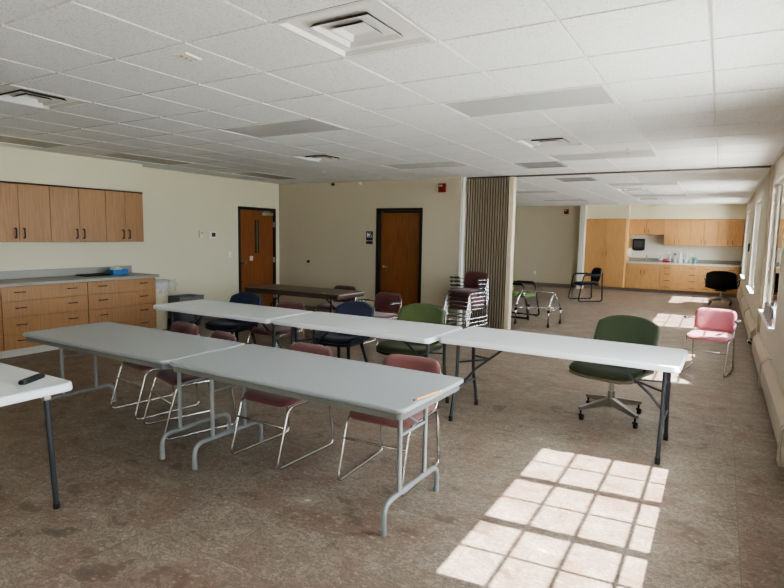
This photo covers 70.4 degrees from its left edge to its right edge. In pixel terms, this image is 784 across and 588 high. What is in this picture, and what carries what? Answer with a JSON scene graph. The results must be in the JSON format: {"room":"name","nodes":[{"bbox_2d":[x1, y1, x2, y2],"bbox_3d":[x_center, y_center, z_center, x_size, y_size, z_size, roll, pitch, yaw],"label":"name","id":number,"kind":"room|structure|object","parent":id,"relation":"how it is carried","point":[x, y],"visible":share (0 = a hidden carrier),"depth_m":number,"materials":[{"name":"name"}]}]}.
{"room":"classroom","nodes":[
{"label":"classroom","id":0,"kind":"room"},
{"bbox_2d":[0,146,142,191],"bbox_3d":[-5.585,-1.559,5.919,0.350,0.483,6.300,5,7,30],"label":"wall","id":1,"kind":"structure","parent":0,"point":[21,165],"depth_m":7.55,"materials":[{"name":"beige paint"}]},
{"bbox_2d":[0,167,278,317],"bbox_3d":[-2.918,-0.966,11.045,0.150,2.663,21.900,5,7,30],"label":"wall","id":2,"kind":"structure","parent":0,"point":[177,205],"depth_m":9.62,"materials":[{"name":"beige paint"}]},
{"bbox_2d":[0,181,50,241],"bbox_3d":[-4.883,-1.050,7.139,0.392,0.755,0.778,5,7,30],"label":"upper cabinet","id":3,"kind":"object","parent":2,"relation":"attached to","point":[24,207],"visible":1,"depth_m":7.12,"materials":[{"name":"brown wood"}]},
{"bbox_2d":[0,266,131,279],"bbox_3d":[-4.976,-0.263,7.457,0.023,0.110,3.240,5,7,30],"label":"backsplash","id":4,"kind":"structure","parent":2,"relation":"attached to","point":[18,274],"depth_m":7.79,"materials":[{"name":"grey laminate"}]},
{"bbox_2d":[49,185,106,241],"bbox_3d":[-4.486,-1.115,7.808,0.392,0.755,0.778,5,7,30],"label":"upper cabinet","id":5,"kind":"object","parent":2,"relation":"attached to","point":[77,214],"visible":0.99,"depth_m":7.70,"materials":[{"name":"brown wood"}]},
{"bbox_2d":[105,189,143,241],"bbox_3d":[-4.133,-1.173,8.403,0.392,0.755,0.608,5,7,30],"label":"upper cabinet","id":6,"kind":"object","parent":2,"relation":"attached to","point":[124,209],"visible":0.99,"depth_m":8.31,"materials":[{"name":"brown wood"}]},
{"bbox_2d":[167,315,213,324],"bbox_3d":[-0.903,-0.008,14.453,0.012,0.100,12.770,5,7,30],"label":"baseboard","id":7,"kind":"structure","parent":2,"relation":"attached to","point":[203,317],"depth_m":10.16,"materials":[{"name":"brown rubber"}]},
{"bbox_2d":[209,232,215,237],"bbox_3d":[-3.298,-1.087,10.198,0.032,0.120,0.150,5,7,30],"label":"thermostat","id":8,"kind":"object","parent":2,"relation":"attached to","point":[211,234],"visible":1,"depth_m":10.18,"materials":[{"name":"beige plastic"}]},
{"bbox_2d":[238,206,275,306],"bbox_3d":[-2.736,-0.699,11.273,0.170,2.090,1.050,5,7,30],"label":"door","id":9,"kind":"structure","parent":2,"relation":"in","point":[256,226],"depth_m":11.26,"materials":[{"name":"brown wood"}]},
{"bbox_2d":[0,284,783,587],"bbox_3d":[0.888,0.724,8.949,9.050,0.120,21.900,5,7,30],"label":"floor","id":10,"kind":"structure","parent":0,"point":[532,493],"depth_m":3.58,"materials":[{"name":"carpet"}]},
{"bbox_2d":[0,296,3,358],"bbox_3d":[-5.254,0.383,6.431,0.661,0.885,1.066,5,7,30],"label":"base cabinet","id":11,"kind":"object","parent":10,"relation":"on","point":[1,330],"visible":1,"depth_m":6.74,"materials":[{"name":"brown wood"}]},
{"bbox_2d":[0,266,158,286],"bbox_3d":[-4.694,-0.223,7.309,0.664,0.149,3.265,5,7,30],"label":"countertop","id":12,"kind":"structure","parent":11,"relation":"on","point":[65,275],"depth_m":7.66,"materials":[{"name":"grey laminate"}]},
{"bbox_2d":[75,273,112,276],"bbox_3d":[-4.354,-0.279,8.125,0.306,0.019,0.406,5,7,30],"label":"tray","id":13,"kind":"object","parent":12,"relation":"on","point":[93,274],"visible":1,"depth_m":8.12,"materials":[{"name":"black plastic"}]},
{"bbox_2d":[107,265,127,274],"bbox_3d":[-4.161,-0.367,8.422,0.140,0.136,0.260,4,7,26],"label":"box","id":14,"kind":"object","parent":12,"relation":"on","point":[115,270],"visible":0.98,"depth_m":8.36,"materials":[{"name":"cardboard"}]},
{"bbox_2d":[0,363,72,508],"bbox_3d":[-2.447,0.870,3.031,0.940,0.736,0.940,5,7,30],"label":"table","id":15,"kind":"object","parent":10,"relation":"on","point":[11,392],"visible":0.99,"depth_m":3.13,"materials":[{"name":"white plastic"}]},
{"bbox_2d":[18,373,44,384],"bbox_3d":[-2.044,0.482,3.151,0.048,0.024,0.180,1,6,2],"label":"remote control","id":16,"kind":"object","parent":15,"relation":"on","point":[35,377],"visible":1,"depth_m":3.13,"materials":[{"name":"black plastic"}]},
{"bbox_2d":[0,282,88,357],"bbox_3d":[-4.709,0.294,7.348,0.661,0.885,1.066,5,7,30],"label":"base cabinet","id":17,"kind":"object","parent":10,"relation":"on","point":[30,308],"visible":0.88,"depth_m":7.09,"materials":[{"name":"brown wood"}]},
{"bbox_2d":[87,277,156,328],"bbox_3d":[-4.165,0.205,8.264,0.661,0.885,1.066,5,7,30],"label":"base cabinet","id":18,"kind":"object","parent":10,"relation":"on","point":[123,301],"visible":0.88,"depth_m":8.10,"materials":[{"name":"brown wood"}]},
{"bbox_2d":[23,322,244,459],"bbox_3d":[-2.110,0.718,4.506,1.820,0.736,0.762,5,7,30],"label":"folding table","id":19,"kind":"object","parent":10,"relation":"on","point":[155,348],"visible":0.77,"depth_m":4.32,"materials":[{"name":"grey laminate"}]},
{"bbox_2d":[110,321,199,419],"bbox_3d":[-2.118,0.661,5.021,0.475,0.740,0.662,6,8,39],"label":"chair","id":20,"kind":"object","parent":10,"relation":"on","point":[178,326],"visible":0.34,"depth_m":4.98,"materials":[{"name":"silver metal"}]},
{"bbox_2d":[154,278,177,329],"bbox_3d":[-3.821,0.156,9.047,0.438,0.819,0.479,5,7,30],"label":"trash can","id":21,"kind":"object","parent":10,"relation":"on","point":[162,285],"visible":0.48,"depth_m":8.93,"materials":[{"name":"beige plastic"}]},
{"bbox_2d":[168,294,203,325],"bbox_3d":[-3.484,0.275,9.368,0.400,0.529,0.502,5,7,30],"label":"recycling bin","id":22,"kind":"object","parent":10,"relation":"on","point":[183,317],"visible":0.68,"depth_m":9.21,"materials":[{"name":"grey plastic"}]},
{"bbox_2d":[143,330,236,439],"bbox_3d":[-1.643,0.717,4.580,0.662,0.740,0.475,-5,8,-42],"label":"chair","id":23,"kind":"object","parent":10,"relation":"on","point":[169,376],"visible":0.33,"depth_m":4.50,"materials":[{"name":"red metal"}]},
{"bbox_2d":[153,299,311,348],"bbox_3d":[-1.833,0.525,6.350,1.820,0.736,0.740,5,7,30],"label":"folding table","id":24,"kind":"object","parent":10,"relation":"on","point":[229,310],"visible":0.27,"depth_m":6.14,"materials":[{"name":"white plastic"}]},
{"bbox_2d":[205,292,262,343],"bbox_3d":[-1.969,0.408,7.001,0.532,0.824,0.615,4,7,24],"label":"shell chair","id":25,"kind":"object","parent":10,"relation":"on","point":[224,324],"visible":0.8,"depth_m":7.03,"materials":[{"name":"blue plastic"}]},
{"bbox_2d":[247,301,305,347],"bbox_3d":[-1.398,0.492,6.712,0.475,0.740,0.662,5,7,30],"label":"chair","id":26,"kind":"object","parent":10,"relation":"on","point":[283,304],"visible":0.43,"depth_m":6.70,"materials":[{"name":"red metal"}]},
{"bbox_2d":[231,342,333,469],"bbox_3d":[-0.779,0.784,4.091,0.475,0.740,0.662,5,7,32],"label":"chair","id":27,"kind":"object","parent":10,"relation":"on","point":[276,400],"visible":0.44,"depth_m":3.97,"materials":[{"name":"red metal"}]},
{"bbox_2d":[244,284,364,326],"bbox_3d":[-1.380,0.287,8.614,1.853,0.732,0.720,5,7,30],"label":"folding table","id":28,"kind":"object","parent":10,"relation":"on","point":[331,294],"visible":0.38,"depth_m":8.35,"materials":[{"name":"laminate"}]},
{"bbox_2d":[170,344,462,536],"bbox_3d":[-0.529,0.846,3.572,1.820,0.736,0.762,5,7,31],"label":"folding table","id":29,"kind":"object","parent":10,"relation":"on","point":[389,392],"visible":0.99,"depth_m":3.34,"materials":[{"name":"grey plastic"}]},
{"bbox_2d":[413,390,441,400],"bbox_3d":[0.198,0.544,2.991,0.012,0.012,0.257,6,8,40],"label":"pencil","id":30,"kind":"object","parent":29,"relation":"on","point":[438,391],"visible":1,"depth_m":2.98,"materials":[{"name":"orange"}]},
{"bbox_2d":[311,285,356,332],"bbox_3d":[-0.919,0.257,8.984,0.475,0.740,0.662,5,7,30],"label":"chair","id":31,"kind":"object","parent":10,"relation":"on","point":[325,305],"visible":0.35,"depth_m":9.07,"materials":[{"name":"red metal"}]},
{"bbox_2d":[312,301,373,361],"bbox_3d":[-0.529,0.515,6.238,0.532,0.824,0.615,4,7,28],"label":"shell chair","id":32,"kind":"object","parent":10,"relation":"on","point":[358,308],"visible":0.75,"depth_m":6.27,"materials":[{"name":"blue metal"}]},
{"bbox_2d":[273,312,461,417],"bbox_3d":[-0.266,0.649,5.443,1.760,0.736,0.750,5,7,30],"label":"folding table","id":33,"kind":"object","parent":10,"relation":"on","point":[409,331],"visible":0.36,"depth_m":5.23,"materials":[{"name":"white plastic"}]},
{"bbox_2d":[355,292,401,349],"bbox_3d":[-0.209,0.376,7.990,0.588,0.740,0.662,5,7,34],"label":"armchair","id":34,"kind":"object","parent":10,"relation":"on","point":[384,301],"visible":0.7,"depth_m":8.14,"materials":[{"name":"red fabric"}]},
{"bbox_2d":[337,354,440,496],"bbox_3d":[0.009,0.837,3.728,0.475,0.740,0.662,4,7,27],"label":"chair","id":35,"kind":"object","parent":10,"relation":"on","point":[424,364],"visible":0.48,"depth_m":3.71,"materials":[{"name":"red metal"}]},
{"bbox_2d":[376,303,445,356],"bbox_3d":[0.211,0.555,5.783,0.578,0.865,0.664,4,7,26],"label":"swivel chair","id":36,"kind":"object","parent":10,"relation":"on","point":[415,312],"visible":0.58,"depth_m":5.86,"materials":[{"name":"green fabric"}]},
{"bbox_2d":[445,294,488,328],"bbox_3d":[1.256,0.265,9.257,0.588,0.740,0.662,7,8,43],"label":"armchair","id":37,"kind":"object","parent":10,"relation":"on","point":[479,295],"visible":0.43,"depth_m":9.09,"materials":[{"name":"silver metal"}]},
{"bbox_2d":[445,284,488,327],"bbox_3d":[1.241,0.139,9.197,0.588,0.740,0.662,7,8,43],"label":"armchair","id":38,"kind":"object","parent":37,"relation":"on","point":[482,287],"visible":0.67,"depth_m":9.06,"materials":[{"name":"silver metal"}]},
{"bbox_2d":[444,280,488,323],"bbox_3d":[1.234,0.075,9.168,0.588,0.740,0.662,7,8,43],"label":"armchair","id":39,"kind":"object","parent":38,"relation":"on","point":[450,294],"visible":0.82,"depth_m":9.02,"materials":[{"name":"silver metal"}]},
{"bbox_2d":[443,271,487,319],"bbox_3d":[1.226,0.012,9.138,0.588,0.740,0.662,7,8,43],"label":"armchair","id":40,"kind":"object","parent":39,"relation":"on","point":[471,278],"visible":0.95,"depth_m":9.20,"materials":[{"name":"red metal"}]},
{"bbox_2d":[445,288,488,327],"bbox_3d":[1.249,0.202,9.227,0.588,0.740,0.662,7,8,43],"label":"armchair","id":41,"kind":"object","parent":37,"relation":"on","point":[478,291],"visible":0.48,"depth_m":9.07,"materials":[{"name":"silver metal"}]},
{"bbox_2d":[511,279,539,318],"bbox_3d":[2.564,0.011,11.211,0.680,0.878,0.618,6,8,36],"label":"armchair","id":42,"kind":"object","parent":10,"relation":"on","point":[519,282],"visible":0.44,"depth_m":11.14,"materials":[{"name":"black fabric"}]},
{"bbox_2d":[514,290,561,327],"bbox_3d":[2.689,0.250,10.202,0.669,0.611,0.664,6,8,36],"label":"frame","id":43,"kind":"object","parent":10,"relation":"on","point":[519,295],"visible":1,"depth_m":10.16,"materials":[{"name":"silver metal"}]},
{"bbox_2d":[439,326,687,464],"bbox_3d":[1.356,0.769,4.594,1.850,0.736,0.730,5,7,31],"label":"folding table","id":44,"kind":"object","parent":10,"relation":"on","point":[666,360],"visible":0.93,"depth_m":4.37,"materials":[{"name":"white plastic"}]},
{"bbox_2d":[568,267,602,301],"bbox_3d":[4.967,-0.252,14.194,0.676,0.848,0.618,0,6,-6],"label":"chair","id":45,"kind":"object","parent":10,"relation":"on","point":[595,275],"visible":1,"depth_m":14.02,"materials":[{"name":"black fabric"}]},
{"bbox_2d":[583,219,629,290],"bbox_3d":[6.748,-1.248,17.446,1.226,2.190,0.627,5,7,30],"label":"tall cabinet","id":46,"kind":"object","parent":10,"relation":"on","point":[607,242],"visible":0.87,"depth_m":17.17,"materials":[{"name":"brown wood"}]},
{"bbox_2d":[627,248,631,255],"bbox_3d":[7.293,-1.286,17.044,0.109,0.250,0.155,5,7,30],"label":"soap dispenser","id":47,"kind":"object","parent":46,"relation":"attached to","point":[629,252],"visible":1,"depth_m":16.99,"materials":[{"name":"white plastic"}]},
{"bbox_2d":[569,315,659,428],"bbox_3d":[1.988,0.662,4.961,0.682,0.890,0.694,7,8,43],"label":"swivel chair","id":48,"kind":"object","parent":10,"relation":"on","point":[616,328],"visible":0.68,"depth_m":4.95,"materials":[{"name":"green fabric"}]},
{"bbox_2d":[625,263,660,292],"bbox_3d":[7.679,-0.511,16.965,0.950,0.860,0.627,5,7,30],"label":"base cabinet","id":49,"kind":"object","parent":10,"relation":"on","point":[639,277],"visible":0.99,"depth_m":16.72,"materials":[{"name":"brown wood"}]},
{"bbox_2d":[626,257,741,266],"bbox_3d":[8.570,-0.946,16.408,2.985,0.150,0.618,5,7,30],"label":"countertop","id":50,"kind":"structure","parent":49,"relation":"on","point":[723,263],"depth_m":16.30,"materials":[{"name":"laminate"}]},
{"bbox_2d":[678,253,682,262],"bbox_3d":[8.555,-1.072,16.441,0.124,0.310,0.121,5,7,30],"label":"bottle","id":51,"kind":"object","parent":50,"relation":"on","point":[680,259],"visible":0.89,"depth_m":16.40,"materials":[{"name":"white plastic"}]},
{"bbox_2d":[684,253,688,262],"bbox_3d":[8.649,-1.049,16.306,0.105,0.296,0.103,5,7,30],"label":"bottle","id":52,"kind":"object","parent":50,"relation":"on","point":[686,257],"visible":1,"depth_m":16.27,"materials":[{"name":"white plastic"}]},
{"bbox_2d":[692,256,696,263],"bbox_3d":[8.832,-0.998,16.190,0.112,0.226,0.109,5,7,30],"label":"bottle","id":53,"kind":"object","parent":50,"relation":"on","point":[694,258],"visible":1,"depth_m":16.15,"materials":[{"name":"teal plastic"}]},
{"bbox_2d":[659,264,699,294],"bbox_3d":[8.530,-0.443,16.465,1.018,0.860,0.629,5,7,30],"label":"base cabinet","id":54,"kind":"object","parent":10,"relation":"on","point":[674,279],"visible":1,"depth_m":16.23,"materials":[{"name":"brown wood"}]},
{"bbox_2d":[681,308,740,377],"bbox_3d":[3.893,0.575,6.799,0.588,0.740,0.662,6,8,39],"label":"armchair","id":55,"kind":"object","parent":10,"relation":"on","point":[725,320],"visible":0.98,"depth_m":6.88,"materials":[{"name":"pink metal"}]},
{"bbox_2d":[698,266,738,297],"bbox_3d":[9.382,-0.375,15.965,0.958,0.860,0.629,5,7,30],"label":"base cabinet","id":56,"kind":"object","parent":10,"relation":"on","point":[702,290],"visible":0.58,"depth_m":15.81,"materials":[{"name":"brown wood"}]},
{"bbox_2d":[704,271,740,306],"bbox_3d":[8.115,-0.156,13.680,0.776,0.867,0.786,5,7,34],"label":"swivel chair","id":57,"kind":"object","parent":10,"relation":"on","point":[722,281],"visible":1,"depth_m":13.44,"materials":[{"name":"black fabric"}]},
{"bbox_2d":[0,0,783,205],"bbox_3d":[0.819,-1.962,8.730,8.780,0.060,21.900,5,7,30],"label":"ceiling","id":58,"kind":"structure","parent":0,"point":[697,83],"depth_m":3.76,"materials":[{"name":"tile"}]},
{"bbox_2d":[0,135,70,148],"bbox_3d":[-4.430,-1.774,6.333,0.594,0.024,1.204,5,7,30],"label":"recessed light","id":59,"kind":"object","parent":58,"relation":"in","point":[3,138],"visible":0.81,"depth_m":6.57,"materials":[{"name":"white plastic"}]},
{"bbox_2d":[0,83,91,109],"bbox_3d":[-2.794,-1.599,4.311,0.594,0.164,0.594,5,7,30],"label":"ceiling vent","id":60,"kind":"object","parent":58,"relation":"in","point":[45,99],"visible":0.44,"depth_m":4.38,"materials":[{"name":"white metal"}]},
{"bbox_2d":[94,152,194,164],"bbox_3d":[-3.499,-1.926,7.901,0.594,0.024,1.204,5,7,30],"label":"recessed light","id":61,"kind":"object","parent":58,"relation":"in","point":[119,155],"visible":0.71,"depth_m":7.86,"materials":[{"name":"beige plastic"}]},
{"bbox_2d":[172,52,200,61],"bbox_3d":[-1.181,-1.364,3.200,0.096,0.018,0.132,3,7,20],"label":"ceiling sensor","id":62,"kind":"object","parent":58,"relation":"attached to","point":[185,56],"visible":1,"depth_m":3.19,"materials":[{"name":"beige plastic"}]},
{"bbox_2d":[229,172,299,179],"bbox_3d":[-2.257,-2.129,9.992,0.594,0.024,1.204,5,7,30],"label":"recessed light","id":63,"kind":"object","parent":58,"relation":"in","point":[252,174],"visible":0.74,"depth_m":9.95,"materials":[{"name":"beige plastic"}]},
{"bbox_2d":[215,117,349,138],"bbox_3d":[-1.077,-1.618,5.424,1.204,0.024,0.594,5,7,30],"label":"recessed light","id":64,"kind":"object","parent":58,"relation":"in","point":[311,125],"visible":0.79,"depth_m":5.40,"materials":[{"name":"grey plastic"}]},
{"bbox_2d":[291,153,352,161],"bbox_3d":[-0.932,-1.903,7.447,0.594,0.164,0.594,5,7,30],"label":"ceiling vent","id":65,"kind":"object","parent":58,"relation":"in","point":[316,157],"visible":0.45,"depth_m":7.50,"materials":[{"name":"white metal"}]},
{"bbox_2d":[272,0,436,57],"bbox_3d":[-0.169,-1.388,2.772,0.594,0.164,0.594,5,7,30],"label":"ceiling vent","id":66,"kind":"object","parent":58,"relation":"in","point":[374,37],"visible":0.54,"depth_m":2.82,"materials":[{"name":"grey metal"}]},
{"bbox_2d":[380,160,471,169],"bbox_3d":[0.475,-1.872,8.038,1.204,0.024,0.594,5,7,30],"label":"recessed light","id":67,"kind":"object","parent":58,"relation":"in","point":[437,164],"visible":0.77,"depth_m":8.02,"materials":[{"name":"grey plastic"}]},
{"bbox_2d":[438,81,618,117],"bbox_3d":[1.023,-1.450,4.194,1.204,0.024,0.594,5,7,30],"label":"recessed light","id":68,"kind":"object","parent":58,"relation":"in","point":[596,94],"visible":0.86,"depth_m":4.16,"materials":[{"name":"white plastic"}]},
{"bbox_2d":[516,190,560,193],"bbox_3d":[3.127,-2.305,12.502,1.204,0.024,0.594,5,7,30],"label":"recessed light","id":69,"kind":"object","parent":58,"relation":"in","point":[544,191],"visible":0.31,"depth_m":12.44,"materials":[{"name":"grey plastic"}]},
{"bbox_2d":[514,161,567,168],"bbox_3d":[2.098,-1.813,7.791,0.594,0.016,0.594,5,7,30],"label":"ceiling vent","id":70,"kind":"object","parent":58,"relation":"in","point":[554,163],"visible":0.83,"depth_m":7.79,"materials":[{"name":"grey metal"}]},
{"bbox_2d":[515,135,585,148],"bbox_3d":[1.693,-1.692,5.908,0.594,0.164,0.594,5,7,30],"label":"ceiling vent","id":71,"kind":"object","parent":58,"relation":"in","point":[545,144],"visible":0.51,"depth_m":5.98,"materials":[{"name":"white metal"}]},
{"bbox_2d":[540,199,588,200],"bbox_3d":[4.679,-2.559,15.115,1.204,0.024,0.594,5,7,30],"label":"recessed light","id":72,"kind":"object","parent":58,"relation":"in","point":[567,199],"visible":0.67,"depth_m":15.15,"materials":[{"name":"grey plastic"}]},
{"bbox_2d":[554,177,596,181],"bbox_3d":[3.197,-1.993,9.642,0.594,0.016,0.594,5,7,30],"label":"ceiling vent","id":73,"kind":"object","parent":58,"relation":"in","point":[579,178],"visible":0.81,"depth_m":9.67,"materials":[{"name":"grey metal"}]},
{"bbox_2d":[546,148,658,161],"bbox_3d":[2.575,-1.703,6.807,1.204,0.024,0.594,5,7,30],"label":"recessed light","id":74,"kind":"object","parent":58,"relation":"in","point":[596,155],"visible":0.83,"depth_m":6.79,"materials":[{"name":"grey plastic"}]},
{"bbox_2d":[467,165,770,178],"bbox_3d":[3.218,-1.866,8.545,4.410,0.030,0.070,5,7,30],"label":"trim","id":75,"kind":"structure","parent":58,"relation":"attached to","point":[768,166],"depth_m":8.32,"materials":[{"name":"brown"}]},
{"bbox_2d":[617,188,649,190],"bbox_3d":[4.965,-2.227,11.417,0.594,0.164,0.594,5,7,30],"label":"ceiling vent","id":76,"kind":"object","parent":58,"relation":"in","point":[625,189],"visible":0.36,"depth_m":11.53,"materials":[{"name":"white metal"}]},
{"bbox_2d":[605,180,679,185],"bbox_3d":[4.606,-2.035,10.225,1.204,0.024,0.594,5,7,30],"label":"recessed light","id":77,"kind":"object","parent":58,"relation":"in","point":[671,182],"visible":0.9,"depth_m":10.22,"materials":[{"name":"grey plastic"}]},
{"bbox_2d":[635,198,663,199],"bbox_3d":[6.518,-2.481,14.030,0.594,0.164,0.594,5,7,30],"label":"ceiling vent","id":78,"kind":"object","parent":58,"relation":"in","point":[635,198],"visible":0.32,"depth_m":14.13,"materials":[{"name":"white metal"}]},
{"bbox_2d":[629,194,687,196],"bbox_3d":[6.158,-2.289,12.838,1.204,0.024,0.594,5,7,30],"label":"recessed light","id":79,"kind":"object","parent":58,"relation":"in","point":[653,195],"visible":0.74,"depth_m":12.87,"materials":[{"name":"grey plastic"}]},
{"bbox_2d":[279,177,516,329],"bbox_3d":[-0.152,-0.871,10.607,5.065,2.663,0.272,5,7,30],"label":"wall","id":80,"kind":"structure","parent":0,"point":[325,224],"depth_m":10.14,"materials":[{"name":"beige paint"}]},
{"bbox_2d":[366,231,372,243],"bbox_3d":[-0.433,-1.075,10.601,0.150,0.240,0.012,5,7,30],"label":"restroom sign","id":81,"kind":"object","parent":80,"relation":"attached to","point":[369,234],"visible":1,"depth_m":10.60,"materials":[{"name":"black plastic"}]},
{"bbox_2d":[304,305,456,325],"bbox_3d":[-0.639,0.381,10.866,4.140,0.100,0.012,5,7,30],"label":"baseboard","id":82,"kind":"structure","parent":80,"relation":"attached to","point":[308,308],"depth_m":11.31,"materials":[{"name":"brown rubber"}]},
{"bbox_2d":[375,208,422,318],"bbox_3d":[0.143,-0.551,10.381,0.979,2.085,0.132,5,7,30],"label":"door","id":83,"kind":"structure","parent":80,"relation":"in","point":[398,230],"depth_m":10.38,"materials":[{"name":"brown wood"}]},
{"bbox_2d":[438,183,445,191],"bbox_3d":[0.874,-1.858,9.716,0.130,0.150,0.069,5,7,30],"label":"fire alarm","id":84,"kind":"object","parent":80,"relation":"attached to","point":[442,186],"visible":1,"depth_m":9.70,"materials":[{"name":"red plastic"}]},
{"bbox_2d":[457,177,466,326],"bbox_3d":[1.262,-0.728,9.785,0.050,2.603,0.285,5,7,30],"label":"trim","id":85,"kind":"structure","parent":80,"relation":"attached to","point":[463,179],"depth_m":9.65,"materials":[{"name":"white paint"}]},
{"bbox_2d":[513,206,580,283],"bbox_3d":[4.222,-1.674,18.787,4.230,2.663,0.150,5,7,30],"label":"wall","id":86,"kind":"structure","parent":0,"point":[546,239],"depth_m":18.20,"materials":[{"name":"beige paint"}]},
{"bbox_2d":[515,282,575,287],"bbox_3d":[4.163,-0.393,18.852,4.200,0.100,0.012,5,7,30],"label":"baseboard","id":87,"kind":"structure","parent":86,"relation":"attached to","point":[536,283],"depth_m":18.21,"materials":[{"name":"brown rubber"}]},
{"bbox_2d":[576,205,586,288],"bbox_3d":[6.114,-1.524,17.695,0.150,2.663,0.820,5,7,30],"label":"wall column","id":88,"kind":"structure","parent":0,"point":[583,212],"depth_m":17.35,"materials":[{"name":"beige paint"}]},
{"bbox_2d":[587,204,746,218],"bbox_3d":[8.074,-2.473,16.567,4.230,0.468,0.600,5,7,30],"label":"wall","id":89,"kind":"structure","parent":0,"point":[721,211],"depth_m":16.43,"materials":[{"name":"beige paint"}]},
{"bbox_2d":[629,225,744,287],"bbox_3d":[8.328,-1.406,16.958,4.720,2.663,0.150,5,7,30],"label":"wall","id":90,"kind":"structure","parent":0,"point":[654,244],"depth_m":16.65,"materials":[{"name":"beige paint"}]},
{"bbox_2d":[632,239,644,250],"bbox_3d":[7.625,-1.523,17.151,0.340,0.370,0.211,5,7,30],"label":"paper towel dispenser","id":91,"kind":"object","parent":90,"relation":"attached to","point":[638,244],"visible":1,"depth_m":17.07,"materials":[{"name":"black plastic"}]},
{"bbox_2d":[629,219,664,234],"bbox_3d":[7.776,-2.037,16.902,0.978,0.470,0.392,5,7,30],"label":"upper cabinet","id":92,"kind":"object","parent":90,"relation":"attached to","point":[637,226],"visible":1,"depth_m":16.76,"materials":[{"name":"brown wood"}]},
{"bbox_2d":[664,219,691,245],"bbox_3d":[8.492,-1.830,16.497,0.688,0.770,0.392,5,7,30],"label":"upper cabinet","id":93,"kind":"object","parent":90,"relation":"attached to","point":[677,231],"visible":0.99,"depth_m":16.35,"materials":[{"name":"brown wood"}]},
{"bbox_2d":[690,219,718,245],"bbox_3d":[9.086,-1.783,16.149,0.688,0.770,0.392,5,7,30],"label":"upper cabinet","id":94,"kind":"object","parent":90,"relation":"attached to","point":[704,232],"visible":0.98,"depth_m":16.01,"materials":[{"name":"brown wood"}]},
{"bbox_2d":[717,219,744,246],"bbox_3d":[9.652,-1.737,15.817,0.623,0.770,0.392,5,7,30],"label":"upper cabinet","id":95,"kind":"object","parent":90,"relation":"attached to","point":[730,231],"visible":1,"depth_m":15.68,"materials":[{"name":"brown wood"}]},
{"bbox_2d":[740,151,783,388],"bbox_3d":[4.703,-0.355,6.578,0.340,2.663,21.900,5,7,30],"label":"wall","id":96,"kind":"structure","parent":0,"point":[774,341],"depth_m":7.49,"materials":[{"name":"beige paint"}]},
{"bbox_2d":[736,287,744,303],"bbox_3d":[8.551,0.082,13.631,0.091,0.322,2.570,5,7,30],"label":"baseboard heater","id":97,"kind":"object","parent":96,"relation":"attached to","point":[740,293],"visible":0.67,"depth_m":13.66,"materials":[{"name":"beige metal"}]},
{"bbox_2d":[739,295,749,317],"bbox_3d":[7.203,0.302,11.361,0.091,0.322,2.670,5,7,30],"label":"baseboard heater","id":98,"kind":"object","parent":96,"relation":"attached to","point":[743,305],"visible":0.69,"depth_m":11.32,"materials":[{"name":"beige metal"}]},
{"bbox_2d":[740,213,749,279],"bbox_3d":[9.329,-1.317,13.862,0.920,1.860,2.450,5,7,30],"label":"window","id":99,"kind":"structure","parent":96,"relation":"in","point":[742,276],"depth_m":14.51,"materials":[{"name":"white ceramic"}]},
{"bbox_2d":[743,308,756,349],"bbox_3d":[5.826,0.527,9.043,0.091,0.322,2.680,5,7,30],"label":"baseboard heater","id":100,"kind":"object","parent":96,"relation":"attached to","point":[749,322],"visible":0.72,"depth_m":8.78,"materials":[{"name":"beige metal"}]},
{"bbox_2d":[746,202,760,294],"bbox_3d":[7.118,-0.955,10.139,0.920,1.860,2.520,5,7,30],"label":"window","id":101,"kind":"structure","parent":96,"relation":"in","point":[750,289],"depth_m":10.63,"materials":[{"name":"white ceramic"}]},
{"bbox_2d":[750,332,770,382],"bbox_3d":[4.449,0.752,6.726,0.091,0.322,1.890,5,7,30],"label":"baseboard heater","id":102,"kind":"object","parent":96,"relation":"attached to","point":[759,351],"visible":0.74,"depth_m":6.65,"materials":[{"name":"beige metal"}]},
{"bbox_2d":[756,165,774,332],"bbox_3d":[5.075,-0.425,7.576,0.034,2.602,0.200,5,7,30],"label":"trim","id":103,"kind":"structure","parent":96,"relation":"attached to","point":[769,200],"depth_m":7.49,"materials":[{"name":"beige paint"}]},
{"bbox_2d":[758,179,783,331],"bbox_3d":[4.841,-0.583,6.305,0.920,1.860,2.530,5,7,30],"label":"window","id":104,"kind":"structure","parent":96,"relation":"in","point":[779,209],"depth_m":6.67,"materials":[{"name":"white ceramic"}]},
{"bbox_2d":[762,302,774,327],"bbox_3d":[4.459,0.197,6.545,0.091,0.176,1.702,5,7,30],"label":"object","id":105,"kind":"object","parent":104,"relation":"on","point":[768,311],"visible":0.98,"depth_m":6.22,"materials":[{"name":"white plastic"}]},
{"bbox_2d":[758,358,783,460],"bbox_3d":[3.355,0.931,4.883,0.091,0.322,2.350,5,7,30],"label":"baseboard heater","id":106,"kind":"object","parent":96,"relation":"attached to","point":[769,381],"visible":0.94,"depth_m":4.75,"materials":[{"name":"beige metal"}]},
{"bbox_2d":[777,427,783,466],"bbox_3d":[1.750,1.193,2.180,0.091,0.322,3.900,5,7,30],"label":"baseboard heater","id":107,"kind":"object","parent":96,"relation":"attached to","point":[780,462],"visible":1,"depth_m":3.82,"materials":[{"name":"beige metal"}]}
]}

